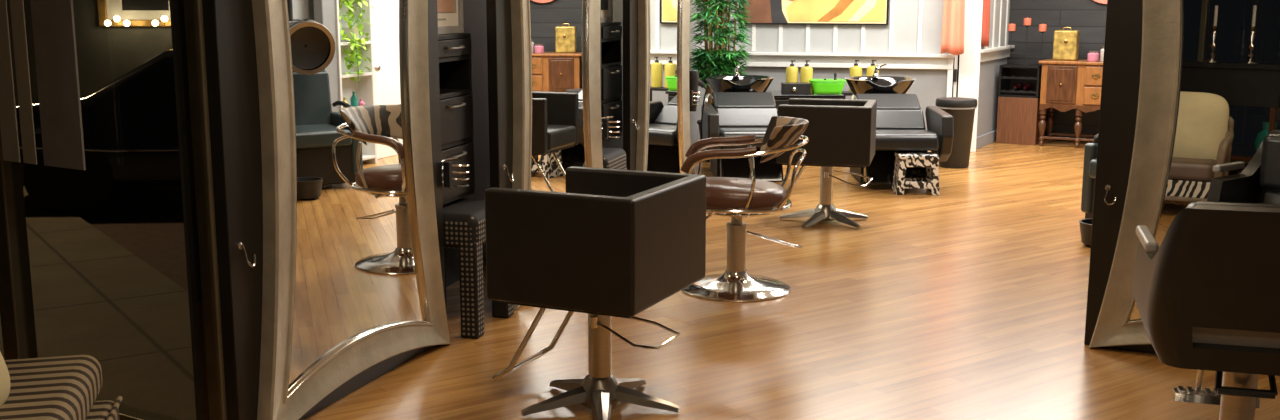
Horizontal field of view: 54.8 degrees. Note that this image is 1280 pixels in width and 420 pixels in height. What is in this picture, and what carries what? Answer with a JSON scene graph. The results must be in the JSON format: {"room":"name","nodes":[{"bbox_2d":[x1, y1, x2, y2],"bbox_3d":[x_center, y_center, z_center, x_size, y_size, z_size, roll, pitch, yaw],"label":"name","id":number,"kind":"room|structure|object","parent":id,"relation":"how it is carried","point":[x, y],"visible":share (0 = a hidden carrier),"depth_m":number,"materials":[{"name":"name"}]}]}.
{"room":"salon","nodes":[
{"label":"salon","id":0,"kind":"room"},
{"bbox_2d":[169,0,209,419],"bbox_3d":[-1.389,-0.739,4.596,0.100,2.900,1.366,1,10,5],"label":"door frame","id":1,"kind":"structure","parent":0,"point":[176,6],"depth_m":4.03,"materials":[{"name":"black paint"}]},
{"bbox_2d":[445,0,708,286],"bbox_3d":[-0.335,-1.486,8.888,0.101,2.900,7.600,3,10,15],"label":"wall","id":2,"kind":"structure","parent":0,"point":[474,11],"depth_m":6.83,"materials":[{"name":"black paint"}]},
{"bbox_2d":[438,33,474,204],"bbox_3d":[-0.998,-0.421,5.638,0.385,0.755,0.470,3,10,15],"label":"upper cabinet","id":3,"kind":"object","parent":2,"relation":"attached to","point":[455,51],"visible":0.38,"depth_m":5.67,"materials":[{"name":"black paint"}]},
{"bbox_2d":[437,0,463,34],"bbox_3d":[-0.889,-1.045,5.500,0.020,0.520,0.450,3,10,15],"label":"framed picture","id":4,"kind":"object","parent":3,"relation":"on","point":[450,12],"visible":0.51,"depth_m":5.62},
{"bbox_2d":[437,0,455,12],"bbox_3d":[-0.889,-1.067,5.496,0.003,0.375,0.330,3,10,15],"label":"photograph","id":5,"kind":"object","parent":4,"relation":"attached to","point":[443,6],"depth_m":5.57},
{"bbox_2d":[601,22,621,142],"bbox_3d":[-0.333,-0.840,8.048,0.385,0.755,0.470,3,10,15],"label":"upper cabinet","id":6,"kind":"object","parent":2,"relation":"attached to","point":[611,32],"visible":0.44,"depth_m":8.04,"materials":[{"name":"black paint"}]},
{"bbox_2d":[601,0,612,22],"bbox_3d":[-0.241,-1.424,7.853,0.021,0.460,0.420,3,10,15],"label":"framed picture","id":7,"kind":"object","parent":6,"relation":"on","point":[606,5],"visible":0.56,"depth_m":7.97},
{"bbox_2d":[601,0,607,9],"bbox_3d":[-0.242,-1.424,7.853,0.003,0.300,0.260,3,10,15],"label":"photograph","id":8,"kind":"object","parent":7,"relation":"attached to","point":[604,3],"depth_m":7.92},
{"bbox_2d":[689,55,699,69],"bbox_3d":[0.358,-1.291,11.161,0.080,0.135,2.980,3,10,15],"label":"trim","id":9,"kind":"structure","parent":2,"relation":"attached to","point":[690,58],"depth_m":11.59,"materials":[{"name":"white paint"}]},
{"bbox_2d":[303,140,1279,419],"bbox_3d":[0.785,0.418,6.549,7.683,0.050,16.543,3,10,18],"label":"floor","id":10,"kind":"structure","parent":0,"point":[968,300],"depth_m":5.61,"materials":[{"name":"laminate"}]},
{"bbox_2d":[0,355,122,419],"bbox_3d":[-1.862,0.537,3.241,0.844,0.850,0.700,-3,10,-15],"label":"striped chair","id":11,"kind":"object","parent":10,"relation":"on","point":[59,387],"visible":1,"depth_m":3.37,"materials":[{"name":"fabric"}]},
{"bbox_2d":[0,352,10,405],"bbox_3d":[-1.800,0.342,3.023,0.284,0.414,0.462,4,11,20],"label":"throw pillow","id":12,"kind":"object","parent":11,"relation":"on","point":[5,384],"visible":1,"depth_m":3.16,"materials":[{"name":"beige fabric"}]},
{"bbox_2d":[202,0,445,419],"bbox_3d":[-1.100,-0.561,4.591,0.090,2.550,1.480,3,10,18],"label":"board","id":13,"kind":"object","parent":10,"relation":"on","point":[229,35],"visible":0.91,"depth_m":4.06,"materials":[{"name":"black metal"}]},
{"bbox_2d":[252,0,449,419],"bbox_3d":[-1.067,-0.436,4.602,0.058,2.300,1.332,3,10,18],"label":"framed mirror","id":14,"kind":"object","parent":13,"relation":"attached to","point":[353,283],"visible":1,"depth_m":4.58,"materials":[{"name":"beige metal"}]},
{"bbox_2d":[287,0,425,389],"bbox_3d":[-1.078,-0.436,4.606,0.006,2.024,1.037,3,10,18],"label":"mirror glass","id":15,"kind":"object","parent":14,"relation":"attached to","point":[356,178],"depth_m":4.64,"materials":[{"name":"clear mirror"}]},
{"bbox_2d":[442,157,469,188],"bbox_3d":[-0.818,-0.160,5.439,0.132,0.128,0.151,3,10,18],"label":"holder","id":16,"kind":"object","parent":13,"relation":"attached to","point":[447,168],"visible":0.98,"depth_m":5.38,"materials":[{"name":"silver metal"}]},
{"bbox_2d":[443,198,513,338],"bbox_3d":[-0.871,0.254,5.715,0.440,0.560,0.460,3,10,15],"label":"stool","id":17,"kind":"object","parent":10,"relation":"on","point":[463,219],"visible":0.34,"depth_m":5.47,"materials":[{"name":"fabric"}]},
{"bbox_2d":[486,0,600,188],"bbox_3d":[-0.451,-0.884,6.448,0.090,2.550,1.480,3,10,17],"label":"board","id":18,"kind":"object","parent":10,"relation":"on","point":[498,12],"visible":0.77,"depth_m":5.84,"materials":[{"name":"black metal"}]},
{"bbox_2d":[511,0,602,309],"bbox_3d":[-0.417,-0.759,6.459,0.058,2.300,1.380,3,10,17],"label":"framed mirror","id":19,"kind":"object","parent":18,"relation":"attached to","point":[556,43],"visible":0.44,"depth_m":6.43,"materials":[{"name":"beige metal"}]},
{"bbox_2d":[530,0,588,192],"bbox_3d":[-0.429,-0.760,6.463,0.006,2.024,1.075,3,10,17],"label":"mirror glass","id":20,"kind":"object","parent":19,"relation":"attached to","point":[559,29],"depth_m":6.48,"materials":[{"name":"clear mirror"}]},
{"bbox_2d":[601,116,619,138],"bbox_3d":[-0.183,-0.484,7.300,0.132,0.128,0.151,3,10,17],"label":"holder","id":21,"kind":"object","parent":18,"relation":"attached to","point":[605,122],"visible":0.94,"depth_m":7.25,"materials":[{"name":"silver metal"}]},
{"bbox_2d":[485,166,705,419],"bbox_3d":[-0.177,0.304,4.603,0.728,0.834,0.662,5,11,25],"label":"chair","id":22,"kind":"object","parent":10,"relation":"on","point":[618,242],"visible":1,"depth_m":4.33,"materials":[{"name":"black leather"}]},
{"bbox_2d":[602,148,626,169],"bbox_3d":[-0.349,-0.089,7.684,0.440,0.560,0.460,3,10,15],"label":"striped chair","id":23,"kind":"object","parent":10,"relation":"on","point":[613,158],"visible":0.2,"depth_m":7.59,"materials":[{"name":"fabric"}]},
{"bbox_2d":[623,0,638,169],"bbox_3d":[0.144,-1.260,8.606,0.090,2.550,1.480,3,10,16],"label":"board","id":24,"kind":"object","parent":10,"relation":"on","point":[630,7],"visible":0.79,"depth_m":8.01,"materials":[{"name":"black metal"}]},
{"bbox_2d":[636,0,689,173],"bbox_3d":[0.178,-1.135,8.618,0.058,2.300,1.380,3,10,16],"label":"framed mirror","id":25,"kind":"object","parent":24,"relation":"attached to","point":[663,121],"visible":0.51,"depth_m":8.64,"materials":[{"name":"mirror"}]},
{"bbox_2d":[647,0,681,172],"bbox_3d":[0.166,-1.135,8.621,0.007,2.024,1.075,3,10,16],"label":"mirror glass","id":26,"kind":"object","parent":25,"relation":"attached to","point":[664,142],"depth_m":8.68,"materials":[{"name":"clear mirror"}]},
{"bbox_2d":[689,90,700,105],"bbox_3d":[0.402,-0.860,9.462,0.132,0.128,0.151,3,10,16],"label":"holder","id":27,"kind":"object","parent":24,"relation":"attached to","point":[691,92],"visible":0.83,"depth_m":9.39,"materials":[{"name":"silver metal"}]},
{"bbox_2d":[689,70,706,174],"bbox_3d":[0.456,-0.632,9.629,0.100,0.926,0.331,4,11,21],"label":"hair dryer","id":28,"kind":"object","parent":27,"relation":"in","point":[694,81],"visible":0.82,"depth_m":9.45,"materials":[{"name":"black plastic"}]},
{"bbox_2d":[697,120,709,161],"bbox_3d":[0.740,-0.640,11.419,0.430,0.365,0.430,0,10,0],"label":"planter","id":29,"kind":"object","parent":10,"relation":"on","point":[698,121],"depth_m":11.35,"materials":[{"name":"wicker"}]},
{"bbox_2d":[689,0,753,161],"bbox_3d":[0.709,-1.792,11.224,0.681,2.700,0.765,0,10,0],"label":"bamboo","id":30,"kind":"object","parent":10,"relation":"on","point":[717,60],"visible":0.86,"depth_m":11.20,"materials":[{"name":"plant"}]},
{"bbox_2d":[680,116,808,301],"bbox_3d":[0.461,-0.024,6.368,0.800,0.882,0.587,1,10,5],"label":"chair","id":31,"kind":"object","parent":10,"relation":"on","point":[735,198],"visible":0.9,"depth_m":6.23,"materials":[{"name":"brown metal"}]},
{"bbox_2d":[701,62,787,181],"bbox_3d":[0.877,-0.749,10.359,0.756,0.902,1.541,0,10,-2],"label":"chair","id":32,"kind":"object","parent":10,"relation":"on","point":[742,105],"visible":0.68,"depth_m":10.14,"materials":[{"name":"leather"}]},
{"bbox_2d":[705,75,773,92],"bbox_3d":[0.866,-1.060,10.798,0.600,0.205,0.570,0,10,-2],"label":"bowl","id":33,"kind":"object","parent":32,"relation":"on","point":[717,83],"depth_m":10.61,"materials":[{"name":"black ceramic"}]},
{"bbox_2d":[733,62,746,75],"bbox_3d":[0.859,-1.245,10.938,0.114,0.121,0.172,5,11,28],"label":"faucet","id":34,"kind":"object","parent":32,"relation":"on","point":[737,66],"depth_m":10.98,"materials":[{"name":"silver metal"}]},
{"bbox_2d":[766,90,843,108],"bbox_3d":[1.465,-0.814,11.729,0.850,0.600,0.570,0,10,0],"label":"countertop","id":35,"kind":"structure","parent":10,"relation":"on","point":[780,99],"depth_m":11.42,"materials":[{"name":"black paint"}]},
{"bbox_2d":[786,60,797,81],"bbox_3d":[1.436,-1.263,11.676,0.116,0.303,0.116,0,10,0],"label":"pump bottle","id":36,"kind":"object","parent":35,"relation":"on","point":[791,72],"visible":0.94,"depth_m":11.63,"materials":[{"name":"yellow plastic"}]},
{"bbox_2d":[781,82,810,94],"bbox_3d":[1.450,-1.128,11.477,0.260,0.105,0.160,0,10,0],"label":"organizer","id":37,"kind":"object","parent":35,"relation":"on","point":[787,88],"visible":1,"depth_m":11.43,"materials":[{"name":"black plastic"}]},
{"bbox_2d":[800,60,812,92],"bbox_3d":[1.572,-1.259,11.657,0.116,0.303,0.116,0,10,0],"label":"pump bottle","id":38,"kind":"object","parent":35,"relation":"on","point":[806,73],"visible":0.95,"depth_m":11.61,"materials":[{"name":"yellow plastic"}]},
{"bbox_2d":[809,79,845,94],"bbox_3d":[1.740,-1.146,11.494,0.330,0.133,0.214,0,10,0],"label":"plastic basket","id":39,"kind":"object","parent":35,"relation":"on","point":[818,86],"visible":0.97,"depth_m":11.40,"materials":[{"name":"green plastic"}]},
{"bbox_2d":[777,98,876,227],"bbox_3d":[1.207,-0.321,8.281,0.697,0.804,0.605,2,10,14],"label":"chair","id":40,"kind":"object","parent":10,"relation":"on","point":[840,132],"visible":0.84,"depth_m":7.96,"materials":[{"name":"black leather"}]},
{"bbox_2d":[842,91,852,98],"bbox_3d":[2.150,-0.831,11.828,0.500,0.600,0.170,0,10,0],"label":"wall shelf","id":41,"kind":"object","parent":10,"relation":"on","point":[845,93],"visible":0.09,"depth_m":11.70,"materials":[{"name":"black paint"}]},
{"bbox_2d":[849,60,861,91],"bbox_3d":[2.050,-1.273,11.736,0.116,0.303,0.116,0,10,0],"label":"pump bottle","id":42,"kind":"object","parent":41,"relation":"on","point":[855,70],"visible":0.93,"depth_m":11.69,"materials":[{"name":"yellow plastic"}]},
{"bbox_2d":[866,60,878,75],"bbox_3d":[2.210,-1.273,11.736,0.116,0.303,0.116,0,10,0],"label":"pump bottle","id":43,"kind":"object","parent":41,"relation":"on","point":[870,70],"visible":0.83,"depth_m":11.69,"materials":[{"name":"yellow plastic"}]},
{"bbox_2d":[844,63,953,184],"bbox_3d":[2.046,-0.721,10.202,0.756,0.902,1.541,0,10,2],"label":"chair","id":44,"kind":"object","parent":10,"relation":"on","point":[900,123],"visible":0.72,"depth_m":9.82,"materials":[{"name":"leather"}]},
{"bbox_2d":[873,63,886,76],"bbox_3d":[2.067,-1.218,10.780,0.114,0.121,0.172,6,12,32],"label":"faucet","id":45,"kind":"object","parent":44,"relation":"on","point":[877,67],"depth_m":10.82,"materials":[{"name":"silver metal"}]},
{"bbox_2d":[844,76,915,94],"bbox_3d":[2.064,-1.033,10.640,0.600,0.205,0.570,0,10,2],"label":"bowl","id":46,"kind":"object","parent":44,"relation":"on","point":[857,84],"depth_m":10.46,"materials":[{"name":"black ceramic"}]},
{"bbox_2d":[891,152,938,194],"bbox_3d":[2.130,-0.283,9.533,0.331,0.308,0.220,0,10,2],"label":"step stool","id":47,"kind":"object","parent":10,"relation":"on","point":[929,160],"visible":1,"depth_m":9.44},
{"bbox_2d":[935,97,976,168],"bbox_3d":[2.800,-0.688,10.975,0.360,0.612,0.360,0,10,0],"label":"trash can","id":48,"kind":"object","parent":10,"relation":"on","point":[962,109],"visible":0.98,"depth_m":10.84,"materials":[{"name":"black plastic"}]},
{"bbox_2d":[996,63,1045,144],"bbox_3d":[3.963,-1.102,12.803,0.400,0.800,0.420,6,11,30],"label":"wine rack","id":49,"kind":"object","parent":10,"relation":"on","point":[1018,116],"visible":0.96,"depth_m":12.66,"materials":[{"name":"brown wood"}]},
{"bbox_2d":[1013,82,1024,89],"bbox_3d":[3.912,-1.276,12.764,0.076,0.075,0.305,6,11,30],"label":"wine bottle","id":50,"kind":"object","parent":49,"relation":"in","point":[1018,86],"visible":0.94,"depth_m":12.72,"materials":[{"name":"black glass"}]},
{"bbox_2d":[1008,25,1045,65],"bbox_3d":[3.955,-1.687,12.647,0.382,0.406,0.140,6,11,30],"label":"candle stand","id":51,"kind":"object","parent":49,"relation":"on","point":[1027,26],"visible":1,"depth_m":12.63,"materials":[{"name":"black metal"}]},
{"bbox_2d":[1008,24,1015,30],"bbox_3d":[3.821,-1.881,12.692,0.076,0.080,0.076,0,10,0],"label":"candle","id":52,"kind":"object","parent":51,"relation":"on","point":[1011,27],"visible":1,"depth_m":12.66,"materials":[{"name":"wax"}]},
{"bbox_2d":[1023,17,1031,24],"bbox_3d":[3.955,-1.926,12.605,0.076,0.080,0.076,0,10,0],"label":"candle","id":53,"kind":"object","parent":51,"relation":"on","point":[1027,21],"visible":1,"depth_m":12.57,"materials":[{"name":"wax"}]},
{"bbox_2d":[1039,24,1046,30],"bbox_3d":[4.089,-1.854,12.539,0.076,0.080,0.076,0,10,0],"label":"candle","id":54,"kind":"object","parent":51,"relation":"on","point":[1042,27],"visible":1,"depth_m":12.51,"materials":[{"name":"wax"}]},
{"bbox_2d":[1023,82,1034,90],"bbox_3d":[3.998,-1.268,12.715,0.076,0.075,0.305,6,11,30],"label":"wine bottle","id":55,"kind":"object","parent":49,"relation":"in","point":[1029,86],"visible":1,"depth_m":12.67,"materials":[{"name":"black glass"}]},
{"bbox_2d":[1038,59,1102,147],"bbox_3d":[4.746,-1.046,12.302,1.460,0.860,0.508,6,11,30],"label":"sideboard","id":56,"kind":"object","parent":10,"relation":"on","point":[1066,85],"visible":0.44,"depth_m":12.31,"materials":[{"name":"brown wood"}]},
{"bbox_2d":[1053,27,1079,60],"bbox_3d":[4.300,-1.679,12.463,0.230,0.333,0.150,6,11,30],"label":"tin","id":57,"kind":"object","parent":56,"relation":"on","point":[1066,42],"visible":1,"depth_m":12.41,"materials":[{"name":"gold metal"}]},
{"bbox_2d":[1087,51,1098,61],"bbox_3d":[4.494,-1.524,12.242,0.110,0.103,0.110,0,10,0],"label":"glass jar","id":58,"kind":"object","parent":56,"relation":"on","point":[1093,56],"visible":1,"depth_m":12.20,"materials":[{"name":"glass"}]},
{"bbox_2d":[1100,46,1103,61],"bbox_3d":[4.608,-1.542,12.195,0.120,0.154,0.120,0,10,0],"label":"glass jar","id":59,"kind":"object","parent":56,"relation":"on","point":[1102,49],"visible":0.37,"depth_m":12.18,"materials":[{"name":"glass"}]},
{"bbox_2d":[1079,218,1092,246],"bbox_3d":[2.798,0.147,7.520,0.250,0.150,0.250,0,10,0],"label":"pot","id":60,"kind":"object","parent":10,"relation":"on","point":[1085,224],"visible":0.34,"depth_m":7.48,"materials":[{"name":"black plastic"}]},
{"bbox_2d":[1081,134,1097,218],"bbox_3d":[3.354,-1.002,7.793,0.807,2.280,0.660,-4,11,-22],"label":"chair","id":61,"kind":"object","parent":10,"relation":"on","point":[1090,151],"visible":0.11,"depth_m":8.04,"materials":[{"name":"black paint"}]},
{"bbox_2d":[1084,0,1156,354],"bbox_3d":[2.593,-0.604,4.840,1.480,2.550,0.090,6,10,31],"label":"board","id":62,"kind":"object","parent":10,"relation":"on","point":[1123,30],"visible":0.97,"depth_m":5.24,"materials":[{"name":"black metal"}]},
{"bbox_2d":[1089,0,1279,347],"bbox_3d":[2.557,-0.478,4.840,1.380,2.300,0.059,6,11,31],"label":"framed mirror","id":63,"kind":"object","parent":62,"relation":"attached to","point":[1207,129],"visible":0.59,"depth_m":5.03,"materials":[{"name":"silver metal"}]},
{"bbox_2d":[1133,201,1279,419],"bbox_3d":[1.963,0.378,4.028,0.650,0.893,0.780,3,10,16],"label":"chair","id":64,"kind":"object","parent":10,"relation":"on","point":[1208,297],"visible":1,"depth_m":3.73,"materials":[{"name":"black leather"}]},
{"bbox_2d":[1185,201,1279,208],"bbox_3d":[1.907,0.122,3.788,0.450,0.280,0.110,3,10,16],"label":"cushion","id":65,"kind":"object","parent":64,"relation":"on","point":[1193,204],"depth_m":3.78,"materials":[{"name":"black leather"}]},
{"bbox_2d":[711,0,947,129],"bbox_3d":[1.865,-2.070,12.240,2.360,2.900,0.120,3,10,15],"label":"wall","id":66,"kind":"structure","parent":0,"point":[906,12],"depth_m":12.13,"materials":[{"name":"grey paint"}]},
{"bbox_2d":[742,0,888,24],"bbox_3d":[1.726,-2.335,12.141,1.440,1.014,0.044,3,10,15],"label":"canvas painting","id":67,"kind":"object","parent":66,"relation":"attached to","point":[790,12],"visible":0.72,"depth_m":12.18,"materials":[{"name":"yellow paint"}]},
{"bbox_2d":[725,0,947,53],"bbox_3d":[1.932,-2.523,12.072,2.212,1.950,0.016,3,10,15],"label":"trim","id":68,"kind":"structure","parent":66,"relation":"attached to","point":[892,1],"depth_m":12.14,"materials":[{"name":"white paint"}]},
{"bbox_2d":[731,52,954,69],"bbox_3d":[1.866,-1.482,12.232,2.420,0.145,0.090,3,10,15],"label":"trim","id":69,"kind":"structure","parent":66,"relation":"attached to","point":[758,59],"depth_m":12.18,"materials":[{"name":"white paint"}]},
{"bbox_2d":[946,0,982,151],"bbox_3d":[3.145,-2.008,11.885,0.300,2.900,0.185,3,10,15],"label":"column","id":70,"kind":"structure","parent":66,"relation":"in","point":[969,62],"depth_m":11.93,"materials":[{"name":"white paint"}]},
{"bbox_2d":[940,0,964,54],"bbox_3d":[2.980,-2.096,11.684,0.218,1.257,0.056,3,10,15],"label":"curtain","id":71,"kind":"object","parent":70,"relation":"hanging from","point":[953,23],"visible":1,"depth_m":11.74,"materials":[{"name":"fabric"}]},
{"bbox_2d":[977,0,1009,136],"bbox_3d":[3.657,-2.151,12.705,0.100,2.900,1.749,6,11,29],"label":"wall","id":72,"kind":"structure","parent":0,"point":[989,70],"depth_m":12.62,"materials":[{"name":"grey paint"}]},
{"bbox_2d":[981,0,990,46],"bbox_3d":[3.377,-2.189,12.025,0.056,1.192,0.268,6,11,29],"label":"curtain","id":73,"kind":"object","parent":72,"relation":"hanging from","point":[986,3],"visible":0.82,"depth_m":12.05,"materials":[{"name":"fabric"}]},
{"bbox_2d":[976,130,996,148],"bbox_3d":[3.709,-0.774,12.915,0.022,0.115,1.749,6,11,29],"label":"baseboard","id":74,"kind":"structure","parent":72,"relation":"attached to","point":[990,137],"depth_m":12.57,"materials":[{"name":"grey paint"}]},
{"bbox_2d":[985,0,1008,47],"bbox_3d":[3.589,-2.596,12.390,0.013,1.915,1.115,6,11,29],"label":"trim","id":75,"kind":"structure","parent":72,"relation":"attached to","point":[994,17],"depth_m":12.73,"materials":[{"name":"white paint"}]},
{"bbox_2d":[980,45,1014,61],"bbox_3d":[3.657,-1.602,12.626,0.071,0.125,1.449,6,11,29],"label":"trim","id":76,"kind":"structure","parent":72,"relation":"attached to","point":[993,53],"depth_m":12.54,"materials":[{"name":"white paint"}]},
{"bbox_2d":[1007,0,1106,141],"bbox_3d":[4.843,-2.129,12.577,2.350,2.900,0.100,6,11,30],"label":"wall","id":77,"kind":"structure","parent":0,"point":[1088,17],"depth_m":12.89,"materials":[{"name":"grey paint"}]},
{"bbox_2d":[1093,0,1106,3],"bbox_3d":[4.752,-2.382,12.486,0.600,0.600,0.030,6,11,30],"label":"wall plate","id":78,"kind":"object","parent":77,"relation":"attached to","point":[1097,1],"visible":0.45,"depth_m":12.55,"materials":[{"name":"ceramic"}]},
{"bbox_3d":[-2.468,-2.010,4.376,2.620,0.320,0.100,6,12,31],"label":"wall","id":79,"kind":"structure","parent":0,"visible":0},
{"bbox_2d":[0,0,226,419],"bbox_3d":[-2.494,-0.732,4.556,2.620,2.900,0.100,6,12,31],"label":"window","id":80,"kind":"structure","parent":79,"relation":"in","point":[16,297],"depth_m":4.10,"materials":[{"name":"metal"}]},
{"bbox_2d":[0,0,85,169],"bbox_3d":[-2.234,-0.949,4.269,0.920,1.575,0.040,6,12,31],"label":"vertical blind","id":81,"kind":"object","parent":80,"relation":"attached to","point":[53,24],"visible":1,"depth_m":4.23,"materials":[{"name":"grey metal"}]},
{"label":"outside","id":82,"kind":"structure","parent":0,"visible":0},
{"bbox_2d":[0,186,195,419],"bbox_3d":[-15.650,-0.727,13.475,28.700,0.110,18.800,0,10,0],"label":"sidewalk","id":83,"kind":"structure","parent":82,"point":[94,297],"depth_m":6.02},
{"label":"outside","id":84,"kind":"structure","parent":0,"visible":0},
{"bbox_2d":[83,186,187,290],"bbox_3d":[-4.000,-1.408,17.706,20.000,0.120,24.630,0,10,0],"label":"street","id":85,"kind":"structure","parent":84,"point":[148,222],"depth_m":8.61,"materials":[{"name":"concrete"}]},
{"bbox_2d":[7,0,171,102],"bbox_3d":[-6.950,-3.936,17.129,11.500,5.100,0.300,0,10,0],"label":"building","id":86,"kind":"structure","parent":85,"relation":"on","point":[105,54],"depth_m":17.26,"materials":[{"name":"grey paint"}]},
{"bbox_2d":[97,0,170,25],"bbox_3d":[-6.900,-3.338,17.020,1.200,1.600,0.080,0,10,0],"label":"picture","id":87,"kind":"object","parent":86,"relation":"attached to","point":[137,12],"visible":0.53,"depth_m":17.11},
{"bbox_2d":[104,16,129,27],"bbox_3d":[-7.150,-2.597,17.016,0.344,0.164,0.342,0,10,0],"label":"wall lamp","id":88,"kind":"object","parent":87,"relation":"attached to","point":[116,18],"visible":1,"depth_m":16.87,"materials":[{"name":"white glass"}]},
{"bbox_2d":[152,16,170,27],"bbox_3d":[-6.500,-2.597,17.016,0.344,0.164,0.342,0,10,0],"label":"wall lamp","id":89,"kind":"object","parent":87,"relation":"attached to","point":[164,19],"visible":0.7,"depth_m":16.87,"materials":[{"name":"white glass"}]},
{"bbox_2d":[16,49,180,218],"bbox_3d":[-2.845,-0.706,9.712,4.233,1.260,1.745,-1,10,-6],"label":"parked car","id":90,"kind":"object","parent":85,"relation":"on","point":[130,129],"visible":0.27,"depth_m":8.80,"materials":[{"name":"black paint"}]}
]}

